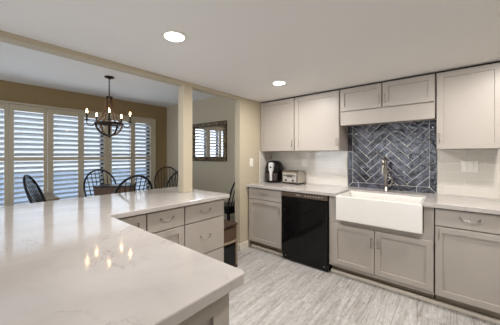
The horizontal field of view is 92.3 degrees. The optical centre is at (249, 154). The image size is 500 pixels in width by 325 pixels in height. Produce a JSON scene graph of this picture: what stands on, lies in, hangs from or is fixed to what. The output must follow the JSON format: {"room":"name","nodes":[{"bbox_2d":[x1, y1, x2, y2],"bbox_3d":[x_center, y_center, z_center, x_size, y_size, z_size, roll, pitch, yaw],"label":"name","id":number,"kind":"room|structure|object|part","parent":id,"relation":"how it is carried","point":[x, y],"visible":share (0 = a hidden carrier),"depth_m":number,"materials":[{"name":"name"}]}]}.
{"room":"kitchen","nodes":[
{"label":"kitchen","id":0,"kind":"room"},
{"bbox_2d":[0,80,166,188],"bbox_3d":[-3.805,0.110,3.444,0.145,2.440,5.920,0,0,40],"label":"wall","id":1,"kind":"structure","parent":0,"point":[9,91],"depth_m":4.44,"materials":[{"name":"beige paint"}]},
{"bbox_2d":[0,103,8,205],"bbox_3d":[-3.772,0.250,3.409,0.070,2.040,0.489,0,0,40],"label":"shutter panel","id":2,"kind":"object","parent":1,"relation":"attached to","point":[5,106],"visible":0.73,"depth_m":3.56,"materials":[{"name":"paint"}]},
{"bbox_2d":[9,104,46,205],"bbox_3d":[-3.471,0.250,3.770,0.070,2.040,0.443,0,0,40],"label":"shutter panel","id":3,"kind":"object","parent":1,"relation":"attached to","point":[13,108],"visible":0.7,"depth_m":3.73,"materials":[{"name":"paint"}]},
{"bbox_2d":[47,108,80,198],"bbox_3d":[-3.179,0.250,4.120,0.070,2.040,0.460,0,0,40],"label":"shutter panel","id":4,"kind":"object","parent":1,"relation":"attached to","point":[51,113],"visible":0.64,"depth_m":4.09,"materials":[{"name":"paint"}]},
{"bbox_2d":[81,112,107,196],"bbox_3d":[-2.890,0.250,4.468,0.070,2.040,0.436,0,0,40],"label":"shutter panel","id":5,"kind":"object","parent":1,"relation":"attached to","point":[83,114],"visible":0.57,"depth_m":4.43,"materials":[{"name":"paint"}]},
{"bbox_2d":[108,115,132,183],"bbox_3d":[-2.597,0.250,4.819,0.070,2.040,0.471,0,0,40],"label":"shutter panel","id":6,"kind":"object","parent":1,"relation":"attached to","point":[111,159],"visible":0.46,"depth_m":4.82,"materials":[{"name":"paint"}]},
{"bbox_2d":[100,119,149,189],"bbox_3d":[-3.115,0.255,4.337,0.040,2.070,2.795,0,0,40],"label":"window","id":7,"kind":"structure","parent":1,"relation":"attached to","point":[100,119],"depth_m":5.06,"materials":[{"name":"white glass"}]},
{"bbox_2d":[133,118,153,190],"bbox_3d":[-2.299,0.250,5.176,0.070,2.040,0.451,0,0,40],"label":"shutter panel","id":8,"kind":"object","parent":1,"relation":"attached to","point":[143,122],"visible":0.66,"depth_m":5.18,"materials":[{"name":"paint"}]},
{"bbox_2d":[0,41,214,107],"bbox_3d":[-2.771,-1.140,2.602,2.910,0.060,5.950,0,0,40],"label":"ceiling","id":9,"kind":"structure","parent":0,"point":[18,64],"depth_m":3.53,"materials":[{"name":"paint"}]},
{"bbox_2d":[84,75,131,137],"bbox_3d":[-2.017,-0.677,3.395,0.577,0.865,0.557,0,0,40],"label":"chandelier","id":10,"kind":"object","parent":9,"relation":"hanging from","point":[108,99],"visible":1,"depth_m":3.40,"materials":[{"name":"brown metal"}]},
{"bbox_2d":[0,30,271,246],"bbox_3d":[-1.596,0.110,1.655,0.108,2.440,6.000,0,0,40],"label":"wall","id":11,"kind":"structure","parent":0,"point":[247,111],"depth_m":2.95,"materials":[{"name":"beige paint"}]},
{"bbox_2d":[238,241,247,250],"bbox_3d":[0.008,1.280,3.587,0.130,0.100,0.618,0,0,40],"label":"baseboard","id":12,"kind":"structure","parent":11,"relation":"attached to","point":[244,245],"depth_m":3.36,"materials":[{"name":"white paint"}]},
{"bbox_2d":[167,96,234,221],"bbox_3d":[-0.899,0.110,4.810,2.860,2.440,0.100,0,0,40],"label":"wall","id":13,"kind":"structure","parent":0,"point":[213,176],"depth_m":4.63,"materials":[{"name":"beige paint"}]},
{"bbox_2d":[192,120,226,161],"bbox_3d":[-0.814,-0.253,4.647,1.000,0.745,0.042,0,0,40],"label":"wall mirror","id":14,"kind":"object","parent":13,"relation":"attached to","point":[209,140],"visible":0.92,"depth_m":4.61,"materials":[{"name":"clear glass"}]},
{"bbox_2d":[195,126,222,156],"bbox_3d":[-0.809,-0.253,4.652,0.830,0.575,0.004,0,0,40],"label":"mirror glass","id":15,"kind":"object","parent":14,"relation":"attached to","point":[208,139],"depth_m":4.63,"materials":[{"name":"white"}]},
{"bbox_2d":[0,0,499,102],"bbox_3d":[0.077,-0.990,0.358,4.140,0.360,6.150,0,0,40],"label":"ceiling","id":16,"kind":"structure","parent":0,"point":[239,48],"depth_m":1.64,"materials":[{"name":"paint"}]},
{"bbox_2d":[161,30,187,42],"bbox_3d":[-0.516,-0.808,1.641,0.176,0.004,0.176,0,0,40],"label":"recessed light","id":17,"kind":"object","parent":16,"relation":"in","point":[174,36],"visible":1,"depth_m":1.63,"materials":[{"name":"white plastic"}]},
{"bbox_2d":[164,32,183,41],"bbox_3d":[-0.516,-0.808,1.641,0.132,0.002,0.132,0,0,40],"label":"diffuser","id":18,"kind":"object","parent":17,"relation":"attached to","point":[169,36],"depth_m":1.63,"materials":[{"name":"white plastic"}]},
{"bbox_2d":[271,81,286,85],"bbox_3d":[0.326,-0.808,2.700,0.176,0.004,0.176,0,0,40],"label":"recessed light","id":19,"kind":"object","parent":16,"relation":"in","point":[277,83],"visible":1,"depth_m":2.71,"materials":[{"name":"white plastic"}]},
{"bbox_2d":[273,82,284,84],"bbox_3d":[0.326,-0.808,2.700,0.132,0.002,0.132,0,0,40],"label":"diffuser","id":20,"kind":"object","parent":19,"relation":"attached to","point":[274,83],"depth_m":2.71,"materials":[{"name":"white plastic"}]},
{"bbox_2d":[229,246,498,324],"bbox_3d":[-1.079,1.360,1.322,7.150,0.060,6.150,0,0,40],"label":"floor","id":21,"kind":"structure","parent":0,"point":[275,289],"depth_m":2.16,"materials":[{"name":"grey wood"}]},
{"bbox_2d":[23,175,46,202],"bbox_3d":[-2.507,0.787,3.112,0.625,1.090,0.507,0,0,-28],"label":"chair","id":22,"kind":"object","parent":21,"relation":"on","point":[36,197],"visible":0.37,"depth_m":2.99,"materials":[{"name":"black paint"}]},
{"bbox_2d":[40,193,59,200],"bbox_3d":[-3.061,0.970,3.606,0.720,0.720,0.180,0,0,40],"label":"side table","id":23,"kind":"object","parent":21,"relation":"on","point":[49,197],"visible":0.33,"depth_m":3.44,"materials":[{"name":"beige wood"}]},
{"bbox_2d":[83,169,115,196],"bbox_3d":[-2.368,0.787,3.926,0.625,1.090,0.507,0,0,40],"label":"chair","id":24,"kind":"object","parent":21,"relation":"on","point":[98,170],"visible":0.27,"depth_m":4.03,"materials":[{"name":"black paint"}]},
{"bbox_2d":[118,214,145,230],"bbox_3d":[-1.153,0.892,1.977,0.620,0.875,0.307,0,0,40],"label":"base cabinet","id":25,"kind":"object","parent":21,"relation":"on","point":[139,221],"visible":0.05,"depth_m":1.85,"materials":[{"name":"beige paint"}]},
{"bbox_2d":[113,175,152,193],"bbox_3d":[-1.610,0.787,3.125,0.625,1.090,0.507,0,0,40],"label":"chair","id":26,"kind":"object","parent":21,"relation":"on","point":[133,176],"visible":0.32,"depth_m":2.92,"materials":[{"name":"black paint"}]},
{"bbox_2d":[146,207,183,245],"bbox_3d":[-0.927,0.892,2.221,0.656,0.875,0.350,0,0,40],"label":"base cabinet","id":27,"kind":"object","parent":21,"relation":"on","point":[167,224],"visible":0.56,"depth_m":2.04,"materials":[{"name":"beige paint"}]},
{"bbox_3d":[-0.710,0.549,2.041,0.020,0.162,0.344,0,0,40],"label":"drawer","id":28,"kind":"part","parent":27,"relation":"part of","materials":[{"name":"beige paint"}]},
{"bbox_3d":[-0.710,0.926,2.041,0.020,0.572,0.344,0,0,40],"label":"door","id":29,"kind":"part","parent":27,"relation":"part of","materials":[{"name":"beige paint"}]},
{"bbox_2d":[154,166,177,188],"bbox_3d":[-1.662,0.787,4.812,0.507,1.090,0.625,0,0,-19],"label":"chair","id":30,"kind":"object","parent":21,"relation":"on","point":[166,166],"visible":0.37,"depth_m":4.98,"materials":[{"name":"black paint"}]},
{"bbox_2d":[166,171,192,187],"bbox_3d":[-1.214,0.787,3.675,0.507,1.090,0.625,0,0,20],"label":"chair","id":31,"kind":"object","parent":21,"relation":"on","point":[170,178],"visible":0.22,"depth_m":3.95,"materials":[{"name":"black paint"}]},
{"bbox_2d":[182,199,223,261],"bbox_3d":[-0.656,0.892,2.546,0.656,0.875,0.488,0,0,40],"label":"base cabinet","id":32,"kind":"object","parent":21,"relation":"on","point":[203,225],"visible":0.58,"depth_m":2.36,"materials":[{"name":"beige paint"}]},
{"bbox_3d":[-0.439,0.802,2.366,0.020,0.324,0.483,0,0,40],"label":"drawer","id":33,"kind":"part","parent":32,"relation":"part of","materials":[{"name":"beige paint"}]},
{"bbox_3d":[-0.439,0.549,2.366,0.020,0.162,0.483,0,0,40],"label":"drawer","id":34,"kind":"part","parent":32,"relation":"part of","materials":[{"name":"beige paint"}]},
{"bbox_3d":[-0.439,1.093,2.366,0.020,0.238,0.483,0,0,40],"label":"drawer","id":35,"kind":"part","parent":32,"relation":"part of","materials":[{"name":"beige paint"}]},
{"bbox_2d":[178,293,228,324],"bbox_3d":[-0.819,0.892,0.921,1.242,0.875,0.956,0,0,40],"label":"base cabinet","id":36,"kind":"object","parent":21,"relation":"on","point":[216,313],"visible":0.04,"depth_m":0.79,"materials":[{"name":"beige paint"}]},
{"bbox_2d":[0,186,243,324],"bbox_3d":[-0.835,0.435,1.607,2.229,0.038,2.240,0,0,40],"label":"countertop","id":37,"kind":"structure","parent":36,"relation":"on","point":[72,261],"depth_m":0.89,"materials":[{"name":"white stone"}]},
{"bbox_2d":[224,182,234,220],"bbox_3d":[-0.274,0.787,3.847,0.625,1.090,0.507,0,0,40],"label":"chair","id":38,"kind":"object","parent":21,"relation":"on","point":[229,207],"visible":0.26,"depth_m":3.69,"materials":[{"name":"black paint"}]},
{"bbox_2d":[224,202,234,210],"bbox_3d":[-0.352,0.837,3.912,0.380,0.074,0.400,0,0,40],"label":"cushion","id":39,"kind":"object","parent":38,"relation":"on","point":[231,207],"depth_m":3.73,"materials":[{"name":"black fabric"}]},
{"bbox_2d":[222,219,237,266],"bbox_3d":[-0.419,1.068,2.926,0.500,0.524,0.250,0,0,40],"label":"shelf unit","id":40,"kind":"object","parent":21,"relation":"on","point":[227,223],"visible":0.23,"depth_m":2.85,"materials":[{"name":"brown wood"}]},
{"bbox_2d":[224,243,234,265],"bbox_3d":[-0.377,1.175,2.890,0.370,0.250,0.197,0,0,40],"label":"bin","id":41,"kind":"object","parent":40,"relation":"on","point":[229,250],"visible":0.26,"depth_m":2.78,"materials":[{"name":"black plastic"}]},
{"bbox_2d":[224,226,234,242],"bbox_3d":[-0.376,0.925,2.891,0.370,0.150,0.190,0,0,40],"label":"basket","id":42,"kind":"object","parent":40,"relation":"on","point":[229,233],"visible":0.34,"depth_m":2.77,"materials":[{"name":"brown wicker"}]},
{"bbox_3d":[-0.411,1.012,2.920,0.480,0.025,0.246,0,0,40],"label":"shelf","id":43,"kind":"part","parent":40,"relation":"part of","materials":[{"name":"beige wood"}]},
{"bbox_3d":[-0.339,0.915,3.007,0.480,0.170,0.020,0,0,40],"label":"panel","id":44,"kind":"part","parent":40,"relation":"part of","materials":[{"name":"beige wood"}]},
{"bbox_3d":[-0.339,1.163,3.007,0.480,0.275,0.020,0,0,40],"label":"panel","id":45,"kind":"part","parent":40,"relation":"part of","materials":[{"name":"beige wood"}]},
{"bbox_2d":[249,187,282,252],"bbox_3d":[0.374,0.892,3.482,0.553,0.875,0.641,0,0,40],"label":"base cabinet","id":46,"kind":"object","parent":21,"relation":"on","point":[265,205],"visible":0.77,"depth_m":3.26,"materials":[{"name":"beige paint"}]},
{"bbox_3d":[0.199,0.541,3.271,0.546,0.147,0.020,0,0,40],"label":"drawer","id":47,"kind":"part","parent":46,"relation":"part of","materials":[{"name":"beige paint"}]},
{"bbox_2d":[251,244,282,255],"bbox_3d":[0.238,1.312,3.320,0.555,0.035,0.019,0,0,40],"label":"trim","id":48,"kind":"structure","parent":21,"relation":"on","point":[252,245],"depth_m":3.31,"materials":[{"name":"white paint"}]},
{"bbox_2d":[282,191,331,271],"bbox_3d":[0.829,0.893,3.112,0.603,0.874,0.617,0,0,40],"label":"dishwasher","id":49,"kind":"object","parent":21,"relation":"on","point":[305,217],"visible":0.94,"depth_m":2.85,"materials":[{"name":"black plastic"}]},
{"bbox_3d":[0.644,0.490,2.890,0.599,0.056,0.034,0,0,40],"label":"control panel","id":50,"kind":"part","parent":49,"relation":"part of","materials":[{"name":"brown plastic"}]},
{"bbox_3d":[0.671,1.276,2.923,0.599,0.083,0.070,0,0,40],"label":"kick plate","id":51,"kind":"part","parent":49,"relation":"part of","materials":[{"name":"black metal"}]},
{"bbox_2d":[329,196,434,298],"bbox_3d":[1.424,0.892,2.610,0.938,0.875,0.638,0,0,40],"label":"base cabinet","id":52,"kind":"object","parent":21,"relation":"on","point":[402,260],"visible":0.88,"depth_m":2.34,"materials":[{"name":"beige paint"}]},
{"bbox_3d":[1.082,0.977,2.534,0.418,0.437,0.020,0,0,40],"label":"door","id":53,"kind":"part","parent":52,"relation":"part of","materials":[{"name":"beige paint"}]},
{"bbox_2d":[246,181,499,214],"bbox_3d":[1.148,0.435,2.846,2.600,0.038,0.642,0,0,40],"label":"countertop","id":54,"kind":"structure","parent":52,"relation":"on","point":[461,203],"depth_m":2.53,"materials":[{"name":"white stone"}]},
{"bbox_2d":[265,160,282,182],"bbox_3d":[0.366,0.249,3.688,0.284,0.334,0.321,0,0,23],"label":"air fryer","id":55,"kind":"object","parent":54,"relation":"on","point":[273,168],"visible":0.98,"depth_m":3.58,"materials":[{"name":"black plastic"}]},
{"bbox_3d":[0.315,0.246,3.567,0.072,0.270,0.050,0,0,23],"label":"handle","id":56,"kind":"part","parent":55,"relation":"part of","materials":[{"name":"silver metal"}]},
{"bbox_3d":[0.326,0.326,3.591,0.179,0.120,0.046,0,0,23],"label":"basket drawer","id":57,"kind":"part","parent":55,"relation":"part of","materials":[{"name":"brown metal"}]},
{"bbox_2d":[282,170,305,184],"bbox_3d":[0.655,0.320,3.471,0.344,0.190,0.222,0,0,44],"label":"toaster","id":58,"kind":"object","parent":54,"relation":"on","point":[297,177],"visible":1,"depth_m":3.43,"materials":[{"name":"silver metal"}]},
{"bbox_3d":[0.566,0.323,3.432,0.224,0.123,0.006,0,0,44],"label":"panel","id":59,"kind":"part","parent":58,"relation":"part of","materials":[{"name":"silver metal"}]},
{"bbox_2d":[336,191,424,233],"bbox_3d":[1.360,0.565,2.514,0.760,0.262,0.460,0,0,40],"label":"sink","id":60,"kind":"object","parent":54,"relation":"in","point":[396,212],"visible":0.91,"depth_m":2.34,"materials":[{"name":"white ceramic"}]},
{"bbox_2d":[381,156,392,191],"bbox_3d":[1.532,0.216,2.693,0.101,0.401,0.211,0,0,40],"label":"faucet","id":61,"kind":"object","parent":54,"relation":"on","point":[384,167],"visible":0.98,"depth_m":2.74,"materials":[{"name":"silver metal"}]},
{"bbox_3d":[1.426,0.977,2.248,0.464,0.437,0.020,0,0,40],"label":"door","id":62,"kind":"part","parent":52,"relation":"part of","materials":[{"name":"beige paint"}]},
{"bbox_2d":[331,268,499,324],"bbox_3d":[1.468,1.312,2.296,1.405,0.035,0.019,0,0,40],"label":"trim","id":63,"kind":"structure","parent":21,"relation":"on","point":[465,311],"depth_m":2.19,"materials":[{"name":"white paint"}]},
{"bbox_2d":[435,208,499,319],"bbox_3d":[1.961,0.892,2.159,0.452,0.875,0.641,0,0,40],"label":"base cabinet","id":64,"kind":"object","parent":21,"relation":"on","point":[467,244],"visible":0.92,"depth_m":1.96,"materials":[{"name":"beige paint"}]},
{"bbox_3d":[1.785,0.536,1.949,0.444,0.144,0.020,0,0,40],"label":"drawer","id":65,"kind":"part","parent":64,"relation":"part of","materials":[{"name":"beige paint"}]},
{"bbox_3d":[-1.968,0.968,3.527,0.600,0.716,0.600,0,0,40],"label":"dining table","id":66,"kind":"object","parent":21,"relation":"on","visible":0},
{"bbox_2d":[93,183,136,195],"bbox_3d":[-1.968,0.524,3.527,0.500,0.172,0.280,0,0,-12],"label":"wooden box","id":67,"kind":"object","parent":66,"relation":"on","point":[102,189],"visible":0.68,"depth_m":3.40,"materials":[{"name":"brown wood"}]},
{"bbox_3d":[-1.968,0.449,3.527,0.500,0.022,0.280,0,0,-12],"label":"lid","id":68,"kind":"part","parent":67,"relation":"part of","materials":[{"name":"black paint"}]},
{"bbox_3d":[1.944,0.110,2.676,4.240,2.440,0.100,0,0,40],"label":"wall","id":69,"kind":"structure","parent":0,"visible":0},
{"bbox_2d":[272,149,499,198],"bbox_3d":[1.356,0.173,3.095,2.600,0.486,0.008,0,0,40],"label":"backsplash","id":70,"kind":"structure","parent":69,"relation":"attached to","point":[322,167],"depth_m":2.51,"materials":[{"name":"white tile"}]},
{"bbox_2d":[261,97,295,151],"bbox_3d":[0.474,-0.432,3.601,0.584,0.755,0.344,0,0,40],"label":"upper cabinet","id":71,"kind":"object","parent":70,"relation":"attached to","point":[277,116],"visible":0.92,"depth_m":3.48,"materials":[{"name":"beige paint"}]},
{"bbox_2d":[302,159,305,166],"bbox_3d":[0.800,0.115,3.548,0.075,0.120,0.008,0,0,40],"label":"wall outlet","id":72,"kind":"object","parent":70,"relation":"attached to","point":[303,160],"visible":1,"depth_m":3.55,"materials":[{"name":"white plastic"}]},
{"bbox_2d":[295,89,347,150],"bbox_3d":[0.937,-0.432,3.215,0.610,0.755,0.344,0,0,40],"label":"upper cabinet","id":73,"kind":"object","parent":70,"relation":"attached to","point":[318,127],"visible":0.96,"depth_m":3.09,"materials":[{"name":"beige paint"}]},
{"bbox_2d":[436,61,499,149],"bbox_3d":[2.061,-0.432,2.278,0.452,0.755,0.344,0,0,40],"label":"upper cabinet","id":74,"kind":"object","parent":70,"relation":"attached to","point":[467,98],"visible":1,"depth_m":2.18,"materials":[{"name":"beige paint"}]},
{"bbox_2d":[462,160,478,172],"bbox_3d":[2.187,0.114,2.387,0.125,0.120,0.016,0,0,40],"label":"light switch","id":75,"kind":"object","parent":70,"relation":"attached to","point":[472,166],"visible":1,"depth_m":2.39,"materials":[{"name":"white plastic"}]},
{"bbox_2d":[340,72,435,126],"bbox_3d":[1.529,-0.583,2.722,0.918,0.455,0.344,0,0,40],"label":"upper cabinet","id":76,"kind":"object","parent":69,"relation":"attached to","point":[412,98],"visible":0.95,"depth_m":2.57,"materials":[{"name":"beige paint"}]},
{"bbox_3d":[1.268,-0.655,2.770,0.446,0.265,0.020,0,0,40],"label":"door","id":77,"kind":"part","parent":76,"relation":"part of","materials":[{"name":"beige paint"}]},
{"bbox_3d":[1.623,-0.655,2.475,0.448,0.265,0.020,0,0,40],"label":"door","id":78,"kind":"part","parent":76,"relation":"part of","materials":[{"name":"beige paint"}]},
{"bbox_2d":[348,120,436,193],"bbox_3d":[1.639,-0.009,2.856,0.926,0.850,0.012,0,0,40],"label":"tile panel","id":79,"kind":"object","parent":69,"relation":"attached to","point":[409,148],"visible":0.8,"depth_m":2.79,"materials":[{"name":"grey tile"}]},
{"label":"outside","id":80,"kind":"structure","parent":0,"visible":0},
{"bbox_2d":[0,169,145,206],"bbox_3d":[-12.919,1.630,12.068,24.700,0.100,42.000,0,0,40],"label":"ground","id":81,"kind":"structure","parent":80,"point":[21,175],"depth_m":13.79,"materials":[{"name":"white"}]}
]}

